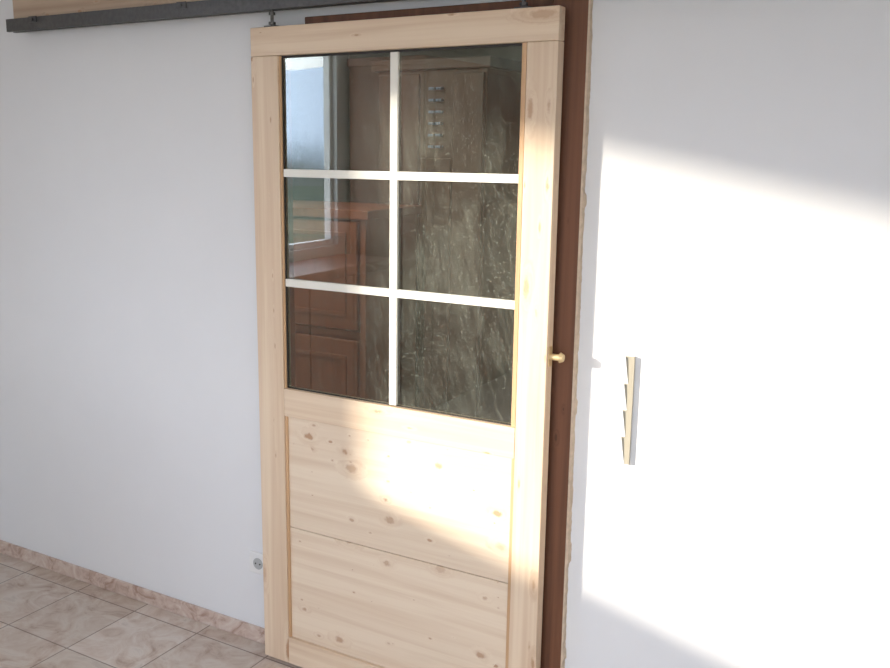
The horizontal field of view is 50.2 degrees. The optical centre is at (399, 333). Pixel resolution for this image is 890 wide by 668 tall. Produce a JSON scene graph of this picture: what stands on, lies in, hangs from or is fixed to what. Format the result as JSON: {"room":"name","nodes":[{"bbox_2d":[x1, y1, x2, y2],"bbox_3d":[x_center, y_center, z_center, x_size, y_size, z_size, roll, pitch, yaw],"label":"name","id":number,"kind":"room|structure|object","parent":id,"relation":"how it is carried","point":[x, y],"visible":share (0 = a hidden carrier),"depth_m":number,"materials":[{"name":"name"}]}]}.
{"room":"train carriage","nodes":[
{"label":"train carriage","id":0,"kind":"room"},
{"bbox_2d":[0,553,301,667],"bbox_3d":[-0.201,1.397,2.248,5.000,0.100,7.600,7,13,30],"label":"floor","id":1,"kind":"structure","parent":0,"point":[49,619],"depth_m":3.47,"materials":[{"name":"tile"}]},
{"bbox_2d":[293,200,421,406],"bbox_3d":[-0.532,0.091,4.756,1.180,1.480,0.500,7,13,30],"label":"cabinet","id":2,"kind":"object","parent":1,"relation":"on","point":[342,338],"visible":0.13,"depth_m":4.35,"materials":[{"name":"brown wood"}]},
{"bbox_2d":[371,56,521,422],"bbox_3d":[0.245,-0.293,4.942,0.660,2.170,0.458,7,13,30],"label":"tall cabinet","id":3,"kind":"object","parent":1,"relation":"on","point":[457,114],"visible":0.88,"depth_m":4.69,"materials":[{"name":"brown wood"}]},
{"bbox_2d":[508,41,563,667],"bbox_3d":[0.371,0.232,2.646,0.086,2.012,0.042,7,13,30],"label":"stile","id":4,"kind":"object","parent":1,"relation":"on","point":[544,73],"visible":1,"depth_m":2.58,"materials":[{"name":"brown wood"}]},
{"bbox_2d":[548,346,564,366],"bbox_3d":[0.426,0.063,2.578,0.041,0.055,0.029,7,13,30],"label":"door knob","id":5,"kind":"object","parent":4,"relation":"attached to","point":[560,358],"visible":1,"depth_m":2.58,"materials":[{"name":"gold metal"}]},
{"bbox_2d":[290,46,521,203],"bbox_3d":[1.053,-0.322,4.010,5.000,2.600,2.780,7,13,30],"label":"wall","id":6,"kind":"structure","parent":0,"point":[335,99],"depth_m":6.02,"materials":[{"name":"paint"}]},
{"bbox_2d":[0,0,889,667],"bbox_3d":[0.298,-0.083,2.783,5.000,2.600,0.140,7,13,30],"label":"wall","id":7,"kind":"structure","parent":0,"point":[736,234],"depth_m":2.56,"materials":[{"name":"paint"}]},
{"bbox_2d":[12,0,201,18],"bbox_3d":[-0.001,-1.050,2.668,3.300,0.122,0.045,7,13,30],"label":"trim","id":8,"kind":"structure","parent":7,"relation":"attached to","point":[21,8],"depth_m":3.33,"materials":[{"name":"brown wood"}]},
{"bbox_2d":[0,540,264,643],"bbox_3d":[-1.133,1.005,3.786,1.565,0.058,0.012,7,13,30],"label":"baseboard","id":9,"kind":"structure","parent":7,"relation":"attached to","point":[206,616],"depth_m":3.71,"materials":[{"name":"tile"}]},
{"bbox_2d":[6,0,402,32],"bbox_3d":[-0.012,-0.962,2.668,3.300,0.046,0.086,7,13,30],"label":"door track","id":10,"kind":"object","parent":7,"relation":"attached to","point":[204,8],"visible":1,"depth_m":3.07,"materials":[{"name":"metal"}]},
{"bbox_2d":[264,0,530,26],"bbox_3d":[-0.034,-0.919,2.670,0.874,0.060,0.026,7,13,30],"label":"roller hanger","id":11,"kind":"object","parent":10,"relation":"hanging from","point":[524,4],"visible":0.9,"depth_m":2.87,"materials":[{"name":"metal"}]},
{"bbox_2d":[250,5,564,56],"bbox_3d":[-0.018,-0.846,2.675,1.008,0.085,0.042,7,13,30],"label":"rail","id":12,"kind":"object","parent":11,"relation":"hanging from","point":[544,23],"visible":0.9,"depth_m":2.62,"materials":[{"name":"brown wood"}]},
{"bbox_2d":[251,56,290,662],"bbox_3d":[-0.411,0.136,3.108,0.104,2.012,0.042,7,13,30],"label":"stile","id":13,"kind":"object","parent":12,"relation":"attached to","point":[265,69],"visible":0.82,"depth_m":3.06,"materials":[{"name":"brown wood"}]},
{"bbox_2d":[289,636,384,667],"bbox_3d":[-0.022,1.124,3.062,0.816,0.096,0.042,7,13,30],"label":"rail","id":14,"kind":"object","parent":13,"relation":"attached to","point":[302,653],"visible":0.76,"depth_m":3.19,"materials":[{"name":"brown wood"}]},
{"bbox_2d":[285,416,514,667],"bbox_3d":[-0.026,0.695,2.964,0.816,0.783,0.007,7,13,30],"label":"panel bead","id":15,"kind":"object","parent":14,"relation":"on","point":[286,417],"visible":1,"depth_m":3.10},
{"bbox_2d":[290,526,507,667],"bbox_3d":[-0.021,0.881,3.013,0.816,0.398,0.020,7,13,30],"label":"panel board","id":16,"kind":"object","parent":15,"relation":"attached to","point":[382,608],"depth_m":3.00,"materials":[{"name":"beige wood"}]},
{"bbox_2d":[288,417,511,582],"bbox_3d":[-0.018,0.496,2.936,0.816,0.383,0.020,7,13,30],"label":"panel board","id":17,"kind":"object","parent":15,"relation":"attached to","point":[445,506],"depth_m":2.91,"materials":[{"name":"beige wood"}]},
{"bbox_2d":[284,386,515,458],"bbox_3d":[-0.017,0.262,2.890,0.816,0.092,0.042,7,13,30],"label":"rail","id":18,"kind":"object","parent":15,"relation":"on","point":[480,436],"visible":0.8,"depth_m":2.85,"materials":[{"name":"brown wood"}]},
{"bbox_2d":[279,42,527,426],"bbox_3d":[-0.019,-0.291,2.770,0.816,1.038,0.017,7,13,30],"label":"glazing bead","id":19,"kind":"object","parent":18,"relation":"on","point":[524,44],"visible":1,"depth_m":2.60},
{"bbox_2d":[284,52,517,404],"bbox_3d":[-0.020,-0.291,2.776,0.792,1.029,0.010,7,13,30],"label":"bars","id":20,"kind":"object","parent":19,"relation":"attached to","point":[393,175],"depth_m":2.76,"materials":[{"name":"white wood"}]},
{"bbox_2d":[281,43,521,424],"bbox_3d":[-0.020,-0.292,2.777,0.798,1.038,0.006,7,13,30],"label":"glazing gasket","id":21,"kind":"object","parent":19,"relation":"attached to","point":[515,44],"depth_m":2.88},
{"bbox_2d":[250,550,262,574],"bbox_3d":[-0.501,0.813,3.358,0.080,0.080,0.013,7,13,30],"label":"wall socket","id":22,"kind":"object","parent":7,"relation":"attached to","point":[256,558],"visible":0.83,"depth_m":3.36,"materials":[{"name":"white plastic"}]},
{"bbox_2d":[286,58,295,386],"bbox_3d":[-0.410,0.090,3.252,0.020,2.070,0.140,7,13,30],"label":"door frame","id":23,"kind":"structure","parent":7,"relation":"attached to","point":[288,60],"depth_m":3.20,"materials":[{"name":"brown wood"}]},
{"bbox_2d":[305,0,553,23],"bbox_3d":[0.059,-0.875,2.683,0.805,0.090,0.016,7,13,30],"label":"trim","id":24,"kind":"structure","parent":7,"relation":"attached to","point":[533,3],"depth_m":2.66,"materials":[{"name":"brown wood"}]},
{"bbox_2d":[540,0,588,667],"bbox_3d":[0.439,0.178,2.655,0.097,2.140,0.016,7,13,30],"label":"door frame","id":25,"kind":"structure","parent":7,"relation":"attached to","point":[576,11],"depth_m":2.59,"materials":[{"name":"brown wood"}]},
{"bbox_2d":[560,0,592,667],"bbox_3d":[0.484,0.154,2.621,0.014,2.200,0.018,7,13,30],"label":"trim","id":26,"kind":"structure","parent":7,"relation":"attached to","point":[583,197],"depth_m":2.58,"materials":[{"name":"paint"}]},
{"bbox_2d":[598,352,634,464],"bbox_3d":[0.588,0.200,2.566,0.088,0.302,0.017,7,13,30],"label":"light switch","id":27,"kind":"object","parent":7,"relation":"attached to","point":[618,370],"visible":1,"depth_m":2.56,"materials":[{"name":"white plastic"}]}
]}

